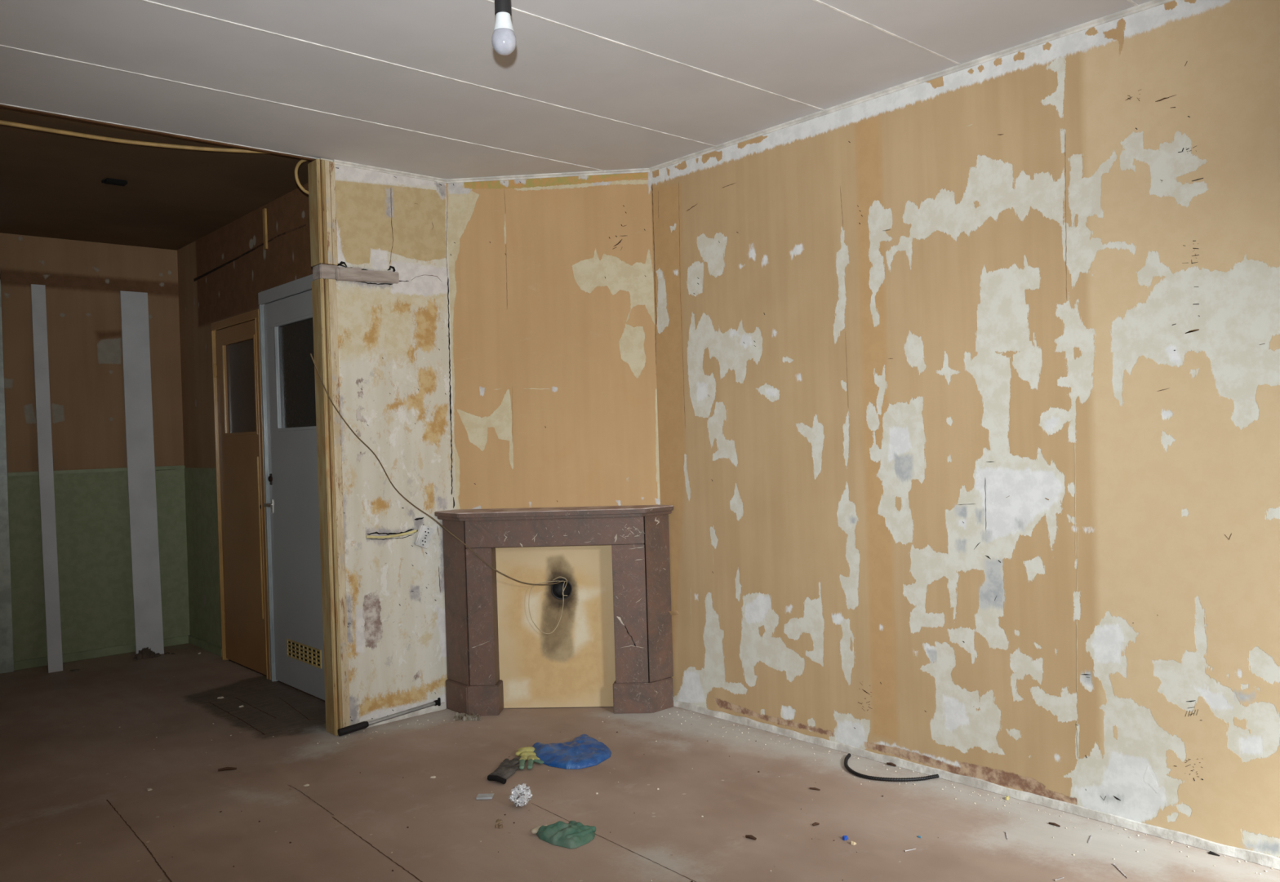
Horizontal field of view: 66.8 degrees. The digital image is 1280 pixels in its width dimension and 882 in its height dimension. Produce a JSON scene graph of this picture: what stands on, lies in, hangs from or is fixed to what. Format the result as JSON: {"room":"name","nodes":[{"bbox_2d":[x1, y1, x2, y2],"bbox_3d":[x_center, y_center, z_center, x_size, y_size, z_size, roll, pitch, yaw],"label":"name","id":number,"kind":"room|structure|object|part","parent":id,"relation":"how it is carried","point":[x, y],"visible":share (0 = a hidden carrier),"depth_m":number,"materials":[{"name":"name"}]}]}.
{"room":"damaged room","nodes":[
{"label":"damaged room","id":0,"kind":"room"},
{"bbox_2d":[0,232,190,662],"bbox_3d":[-3.675,0.055,6.594,1.350,2.790,0.122,-2,0,-42],"label":"wall","id":1,"kind":"structure","parent":0,"point":[83,282],"depth_m":6.49,"materials":[{"name":"green paint"}]},
{"bbox_2d":[7,465,188,671],"bbox_3d":[-3.605,0.818,6.546,1.090,1.262,0.020,-2,0,-42],"label":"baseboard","id":2,"kind":"structure","parent":1,"relation":"attached to","point":[33,663],"depth_m":6.48,"materials":[{"name":"green wood"}]},
{"bbox_2d":[0,107,313,250],"bbox_3d":[-3.564,-1.358,4.806,3.600,0.050,2.970,-2,0,-42],"label":"ceiling","id":3,"kind":"structure","parent":0,"point":[51,186],"depth_m":5.16,"materials":[{"name":"brown wood"}]},
{"bbox_2d":[101,177,127,186],"bbox_3d":[-2.742,-1.349,5.064,0.105,0.020,0.080,-2,0,-42],"label":"junction box","id":4,"kind":"object","parent":3,"relation":"attached to","point":[108,180],"visible":1,"depth_m":5.04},
{"bbox_2d":[0,120,271,154],"bbox_3d":[-2.357,-1.330,4.205,1.488,0.038,0.104,-2,0,-33],"label":"conduit pipe","id":5,"kind":"object","parent":3,"relation":"attached to","point":[2,122],"visible":0.91,"depth_m":4.30,"materials":[{"name":"beige plastic"}]},
{"bbox_2d":[294,159,308,195],"bbox_3d":[-1.633,-1.307,4.746,0.115,0.206,0.016,-2,0,-42],"label":"conduit bend","id":6,"kind":"object","parent":3,"relation":"attached to","point":[300,162],"visible":0.64,"depth_m":4.72,"materials":[{"name":"beige plastic"}]},
{"bbox_2d":[177,182,312,648],"bbox_3d":[-2.263,0.017,5.899,0.122,2.790,2.800,-2,0,-42],"label":"wall","id":7,"kind":"structure","parent":0,"point":[222,273],"depth_m":6.48,"materials":[{"name":"brown wood"}]},
{"bbox_2d":[188,635,222,657],"bbox_3d":[-2.981,1.402,6.651,0.014,0.055,0.680,-2,0,-42],"label":"baseboard","id":8,"kind":"structure","parent":7,"relation":"attached to","point":[213,649],"depth_m":6.62,"materials":[{"name":"green wood"}]},
{"bbox_2d":[211,309,271,679],"bbox_3d":[-2.479,0.323,6.035,0.045,2.190,0.820,-2,0,-42],"label":"door","id":9,"kind":"structure","parent":7,"relation":"in","point":[235,340],"depth_m":6.03,"materials":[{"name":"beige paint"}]},
{"bbox_3d":[-2.458,-0.333,5.997,0.006,0.560,0.505,-2,0,-42],"label":"glass pane","id":10,"kind":"part","parent":9,"relation":"part of","materials":[{"name":"brown"}]},
{"bbox_2d":[262,208,267,249],"bbox_3d":[-2.188,-1.237,5.665,0.012,0.235,0.032,-2,0,-42],"label":"trim","id":11,"kind":"structure","parent":7,"relation":"attached to","point":[264,211],"depth_m":5.66,"materials":[{"name":"brown wood"}]},
{"bbox_2d":[257,274,324,700],"bbox_3d":[-1.905,0.262,5.365,0.082,2.285,0.935,-2,0,-42],"label":"door","id":12,"kind":"structure","parent":7,"relation":"in","point":[291,505],"depth_m":5.44,"materials":[{"name":"grey paint"}]},
{"bbox_3d":[-2.132,0.380,5.603,0.056,0.080,0.128,-2,0,-42],"label":"handle","id":13,"kind":"part","parent":12,"relation":"part of","materials":[{"name":"silver metal"}]},
{"bbox_3d":[-2.152,0.223,5.648,0.016,0.065,0.034,-2,0,-42],"label":"lock plate","id":14,"kind":"part","parent":12,"relation":"part of","materials":[{"name":"brown metal"}]},
{"bbox_3d":[-1.884,-0.366,5.357,0.006,0.580,0.515,-2,0,-42],"label":"glass pane","id":15,"kind":"part","parent":12,"relation":"part of","materials":[{"name":"black glass"}]},
{"bbox_2d":[286,639,321,669],"bbox_3d":[-1.859,1.173,5.367,0.008,0.100,0.457,-2,0,-42],"label":"vent grille","id":16,"kind":"object","parent":12,"relation":"attached to","point":[304,653],"depth_m":5.36,"materials":[{"name":"gold metal"}]},
{"bbox_2d":[319,158,456,725],"bbox_3d":[-1.239,0.017,4.898,0.726,2.740,0.103,-2,0,-42],"label":"wall","id":17,"kind":"structure","parent":0,"point":[395,365],"depth_m":4.84,"materials":[{"name":"paint"}]},
{"bbox_2d":[0,104,315,160],"bbox_3d":[-2.736,-1.323,3.588,3.200,0.054,0.048,-2,0,-42],"label":"trim","id":18,"kind":"structure","parent":17,"relation":"attached to","point":[1,105],"depth_m":4.14,"materials":[{"name":"brown wood"}]},
{"bbox_2d":[307,158,337,266],"bbox_3d":[-1.517,-1.085,4.643,0.094,0.493,0.111,-2,0,-42],"label":"trim","id":19,"kind":"structure","parent":17,"relation":"attached to","point":[322,182],"depth_m":4.61,"materials":[{"name":"beige paint"}]},
{"bbox_2d":[311,278,350,736],"bbox_3d":[-1.480,0.314,4.647,0.080,2.165,0.111,-2,0,-42],"label":"trim","id":20,"kind":"structure","parent":17,"relation":"attached to","point":[323,291],"depth_m":4.61,"materials":[{"name":"beige paint"}]},
{"bbox_2d":[312,264,399,284],"bbox_3d":[-1.385,-0.807,4.751,0.404,0.072,0.106,-2,0,-42],"label":"trim","id":21,"kind":"structure","parent":17,"relation":"attached to","point":[320,271],"depth_m":4.68,"materials":[{"name":"paint"}]},
{"bbox_2d":[333,160,446,183],"bbox_3d":[-1.235,-1.344,4.851,0.622,0.018,0.015,-2,0,-42],"label":"trim","id":22,"kind":"structure","parent":17,"relation":"attached to","point":[336,162],"depth_m":4.83,"materials":[{"name":"white wood"}]},
{"bbox_2d":[365,529,417,538],"bbox_3d":[-1.212,0.467,4.828,0.315,0.034,0.021,-2,0,-42],"label":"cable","id":23,"kind":"object","parent":17,"relation":"attached to","point":[415,531],"visible":1,"depth_m":4.81,"materials":[{"name":"beige plastic"}]},
{"bbox_2d":[352,702,445,728],"bbox_3d":[-1.190,1.368,4.833,0.500,0.036,0.018,-2,0,-42],"label":"baseboard","id":24,"kind":"structure","parent":17,"relation":"attached to","point":[433,708],"depth_m":4.88,"materials":[{"name":"white paint"}]},
{"bbox_2d":[413,524,433,548],"bbox_3d":[-1.091,0.484,4.909,0.106,0.121,0.033,-2,0,-42],"label":"wall socket","id":25,"kind":"object","parent":17,"relation":"attached to","point":[424,534],"visible":1,"depth_m":4.90,"materials":[{"name":"white plastic"}]},
{"bbox_2d":[420,537,427,546],"bbox_3d":[-1.088,0.506,4.892,0.042,0.042,0.005,-2,0,-42],"label":"outlet","id":26,"kind":"object","parent":25,"relation":"attached to","point":[424,540],"depth_m":4.89,"materials":[{"name":"white plastic"}]},
{"bbox_2d":[422,528,431,536],"bbox_3d":[-1.076,0.461,4.904,0.042,0.042,0.005,-2,0,-42],"label":"outlet","id":27,"kind":"object","parent":25,"relation":"attached to","point":[426,531],"depth_m":4.91,"materials":[{"name":"white plastic"}]},
{"bbox_2d":[446,172,660,510],"bbox_3d":[-0.433,-0.009,5.083,1.068,2.740,0.123,-2,0,5],"label":"wall","id":28,"kind":"structure","parent":0,"point":[552,307],"depth_m":5.02,"materials":[{"name":"paper"}]},
{"bbox_2d":[445,168,649,183],"bbox_3d":[-0.479,-1.368,5.006,1.073,0.018,0.015,-2,0,5],"label":"trim","id":29,"kind":"structure","parent":28,"relation":"attached to","point":[642,170],"depth_m":5.00,"materials":[{"name":"white wood"}]},
{"bbox_2d":[0,0,1152,179],"bbox_3d":[-0.154,-1.386,1.874,4.750,0.043,5.950,-2,0,-42],"label":"ceiling","id":30,"kind":"structure","parent":0,"point":[422,87],"depth_m":3.53,"materials":[{"name":"white paint"}]},
{"bbox_2d":[491,0,516,55],"bbox_3d":[-0.377,-1.214,2.665,0.068,0.304,0.068,-2,0,-42],"label":"pendant lamp","id":31,"kind":"object","parent":30,"relation":"hanging from","point":[504,41],"visible":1,"depth_m":2.64,"materials":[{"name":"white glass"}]},
{"bbox_3d":[-0.373,-1.093,2.666,0.068,0.062,0.068,-2,0,-42],"label":"bulb globe","id":32,"kind":"part","parent":31,"relation":"part of","materials":[{"name":"white glass"}]},
{"bbox_2d":[0,643,1279,881],"bbox_3d":[-1.074,1.444,2.971,4.700,0.101,8.900,-2,0,-42],"label":"floor","id":33,"kind":"structure","parent":0,"point":[77,806],"depth_m":3.67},
{"bbox_2d":[30,284,62,673],"bbox_3d":[-3.793,0.220,6.203,0.082,2.470,0.265,-2,0,-37],"label":"wall strip","id":34,"kind":"object","parent":33,"relation":"on","point":[48,528],"visible":1,"depth_m":6.21,"materials":[{"name":"grey paint"}]},
{"bbox_2d":[69,669,79,672],"bbox_3d":[-3.571,1.446,6.121,0.046,0.008,0.064,-2,0,7],"label":"chip","id":35,"kind":"object","parent":33,"relation":"on","point":[73,670],"visible":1,"depth_m":6.11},
{"bbox_2d":[120,291,164,655],"bbox_3d":[-3.381,0.207,6.589,0.202,2.467,0.233,-2,0,-42],"label":"wall strip","id":36,"kind":"object","parent":33,"relation":"on","point":[142,500],"visible":0.98,"depth_m":6.59,"materials":[{"name":"grey paint"}]},
{"bbox_2d":[132,647,174,661],"bbox_3d":[-3.262,1.403,6.490,0.266,0.070,0.127,-2,0,-42],"label":"heap","id":37,"kind":"object","parent":33,"relation":"on","point":[145,653],"visible":1,"depth_m":6.43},
{"bbox_2d":[217,767,236,771],"bbox_3d":[-1.762,1.399,4.145,0.074,0.016,0.014,-2,0,-8],"label":"wood splinter","id":38,"kind":"object","parent":33,"relation":"on","point":[224,768],"visible":1,"depth_m":4.14,"materials":[{"name":"brown wood"}]},
{"bbox_2d":[337,697,440,736],"bbox_3d":[-1.220,1.350,4.761,0.541,0.074,0.036,-2,0,-42],"label":"pole","id":39,"kind":"object","parent":33,"relation":"on","point":[350,729],"visible":1,"depth_m":4.71,"materials":[{"name":"metal"}]},
{"bbox_2d":[453,712,481,721],"bbox_3d":[-0.853,1.363,4.811,0.145,0.025,0.086,-2,0,0],"label":"rubble","id":40,"kind":"object","parent":33,"relation":"on","point":[464,717],"visible":1,"depth_m":4.79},
{"bbox_2d":[475,793,493,799],"bbox_3d":[-0.596,1.369,3.739,0.064,0.008,0.040,-2,0,-1],"label":"metal offcut","id":41,"kind":"object","parent":33,"relation":"on","point":[487,796],"visible":1,"depth_m":3.73,"materials":[{"name":"silver metal"}]},
{"bbox_2d":[494,823,502,828],"bbox_3d":[-0.500,1.367,3.451,0.025,0.012,0.029,-2,0,-42],"label":"chip","id":42,"kind":"object","parent":33,"relation":"on","point":[497,825],"visible":1,"depth_m":3.45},
{"bbox_2d":[487,756,520,784],"bbox_3d":[-0.553,1.358,4.027,0.096,0.028,0.306,-2,0,10],"label":"glove","id":43,"kind":"object","parent":33,"relation":"on","point":[507,768],"visible":1,"depth_m":3.97,"materials":[{"name":"grey fabric"}]},
{"bbox_2d":[508,782,532,807],"bbox_3d":[-0.447,1.328,3.646,0.087,0.085,0.088,-1,0,44],"label":"ball","id":44,"kind":"object","parent":33,"relation":"on","point":[520,796],"visible":1,"depth_m":3.62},
{"bbox_2d":[173,724,883,881],"bbox_3d":[-0.002,1.359,3.152,2.341,0.003,2.927,-2,0,-42],"label":"crumbs","id":45,"kind":"object","parent":33,"relation":"on","point":[624,725],"visible":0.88,"depth_m":3.48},
{"bbox_2d":[515,746,543,769],"bbox_3d":[-0.472,1.354,4.151,0.109,0.029,0.251,-2,0,-12],"label":"glove","id":46,"kind":"object","parent":33,"relation":"on","point":[526,753],"visible":1,"depth_m":4.14,"materials":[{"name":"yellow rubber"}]},
{"bbox_2d":[434,505,673,715],"bbox_3d":[-0.430,0.853,4.899,1.226,1.020,0.247,-2,0,5],"label":"fireplace mantel","id":47,"kind":"object","parent":33,"relation":"on","point":[611,645],"visible":1,"depth_m":4.90,"materials":[{"name":"red stone"}]},
{"bbox_2d":[310,353,564,585],"bbox_3d":[-0.985,0.160,4.798,1.193,1.172,0.140,-2,0,-20],"label":"cable","id":48,"kind":"object","parent":47,"relation":"attached to","point":[353,433],"visible":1,"depth_m":4.80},
{"bbox_3d":[-0.923,0.812,4.953,0.050,0.830,0.202,-2,0,-42],"label":"panel","id":49,"kind":"part","parent":47,"relation":"part of","materials":[{"name":"red stone"}]},
{"bbox_2d":[528,577,568,634],"bbox_3d":[-0.459,0.833,4.919,0.210,0.290,0.040,-2,0,-10],"label":"wire loop","id":50,"kind":"object","parent":47,"relation":"hanging from","point":[557,577],"visible":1,"depth_m":4.92,"materials":[{"name":"grey metal"}]},
{"bbox_2d":[434,505,673,521],"bbox_3d":[-0.445,0.364,4.896,1.226,0.042,0.247,-2,0,5],"label":"shelf","id":51,"kind":"object","parent":47,"relation":"attached to","point":[631,513],"depth_m":4.82,"materials":[{"name":"red stone"}]},
{"bbox_3d":[0.082,0.783,4.886,0.166,0.830,0.048,-2,0,-42],"label":"panel","id":52,"kind":"part","parent":47,"relation":"part of","materials":[{"name":"red stone"}]},
{"bbox_2d":[530,820,595,848],"bbox_3d":[-0.250,1.346,3.366,0.190,0.041,0.210,-2,0,-42],"label":"glove","id":53,"kind":"object","parent":33,"relation":"on","point":[572,835],"visible":1,"depth_m":3.32,"materials":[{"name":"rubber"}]},
{"bbox_2d":[532,733,611,769],"bbox_3d":[-0.294,1.340,4.219,0.329,0.044,0.370,-2,0,-30],"label":"plastic bag","id":54,"kind":"object","parent":33,"relation":"on","point":[584,751],"visible":0.98,"depth_m":4.16,"materials":[{"name":"blue plastic"}]},
{"bbox_2d":[118,711,1273,881],"bbox_3d":[-0.261,1.362,3.818,2.112,0.003,4.650,-2,0,-42],"label":"crumbs","id":55,"kind":"object","parent":33,"relation":"on","point":[691,711],"visible":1,"depth_m":3.66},
{"bbox_2d":[745,835,756,839],"bbox_3d":[0.376,1.341,3.288,0.041,0.014,0.012,-1,0,44],"label":"wood splinter","id":56,"kind":"object","parent":33,"relation":"on","point":[750,837],"visible":1,"depth_m":3.28,"materials":[{"name":"brown wood"}]},
{"bbox_2d":[809,787,820,791],"bbox_3d":[0.670,1.332,3.719,0.042,0.009,0.008,-2,0,32],"label":"wood splinter","id":57,"kind":"object","parent":33,"relation":"on","point":[813,788],"visible":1,"depth_m":3.72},
{"bbox_2d":[842,835,848,840],"bbox_3d":[0.690,1.333,3.264,0.022,0.011,0.018,-2,0,-42],"label":"scrap","id":58,"kind":"object","parent":33,"relation":"on","point":[844,837],"visible":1,"depth_m":3.26,"materials":[{"name":"blue plastic"}]},
{"bbox_2d":[844,753,938,782],"bbox_3d":[0.959,1.319,3.885,0.210,0.015,0.410,-2,0,-42],"label":"hose","id":59,"kind":"object","parent":33,"relation":"on","point":[848,756],"visible":1,"depth_m":3.79,"materials":[{"name":"black plastic"}]},
{"bbox_2d":[886,762,896,766],"bbox_3d":[1.025,1.317,3.958,0.012,0.014,0.042,-2,0,-42],"label":"wood splinter","id":60,"kind":"object","parent":33,"relation":"on","point":[887,763],"visible":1,"depth_m":3.96,"materials":[{"name":"beige wood"}]},
{"bbox_2d":[1048,822,1060,826],"bbox_3d":[1.419,1.312,3.323,0.008,0.009,0.040,-2,0,-42],"label":"wood splinter","id":61,"kind":"object","parent":33,"relation":"on","point":[1049,823],"visible":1,"depth_m":3.32,"materials":[{"name":"brown wood"}]},
{"bbox_2d":[1112,863,1127,878],"bbox_3d":[1.470,1.315,2.970,0.008,0.005,0.094,-2,0,3],"label":"screw","id":62,"kind":"object","parent":33,"relation":"on","point":[1113,864],"visible":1,"depth_m":2.98,"materials":[{"name":"silver metal"}]},
{"bbox_2d":[1208,851,1219,856],"bbox_3d":[1.862,1.317,3.016,0.026,0.034,0.171,-2,0,-42],"label":"debris","id":63,"kind":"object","parent":33,"relation":"on","point":[1210,852],"depth_m":3.07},
{"bbox_2d":[650,0,1279,857],"bbox_3d":[1.173,-0.050,3.886,0.153,2.740,3.110,-2,0,-42],"label":"wall","id":64,"kind":"structure","parent":0,"point":[967,380],"depth_m":3.56,"materials":[{"name":"paper"}]},
{"bbox_2d":[668,610,679,615],"bbox_3d":[0.153,0.872,4.916,0.027,0.042,0.112,-2,0,-38],"label":"wallpaper curl","id":65,"kind":"object","parent":64,"relation":"attached to","point":[674,612],"visible":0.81,"depth_m":4.89,"materials":[{"name":"beige paper"}]},
{"bbox_2d":[648,0,1175,172],"bbox_3d":[1.722,-1.423,3.096,0.015,0.018,5.060,-2,0,-42],"label":"trim","id":66,"kind":"structure","parent":64,"relation":"attached to","point":[1153,3],"depth_m":3.75,"materials":[{"name":"white wood"}]},
{"bbox_2d":[673,699,1279,870],"bbox_3d":[1.171,1.304,3.816,0.016,0.034,3.050,-2,0,-42],"label":"baseboard","id":67,"kind":"structure","parent":64,"relation":"attached to","point":[1264,860],"depth_m":3.57,"materials":[{"name":"white paint"}]},
{"bbox_3d":[-5.031,0.104,5.373,2.100,2.790,0.120,-2,0,-42],"label":"wall","id":68,"kind":"structure","parent":0,"visible":0},
{"bbox_2d":[0,277,13,674],"bbox_3d":[-4.437,0.198,5.858,1.025,2.560,0.150,-2,0,-42],"label":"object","id":69,"kind":"structure","parent":68,"relation":"in","point":[6,660],"depth_m":6.13,"materials":[{"name":"grey paint"}]}
]}

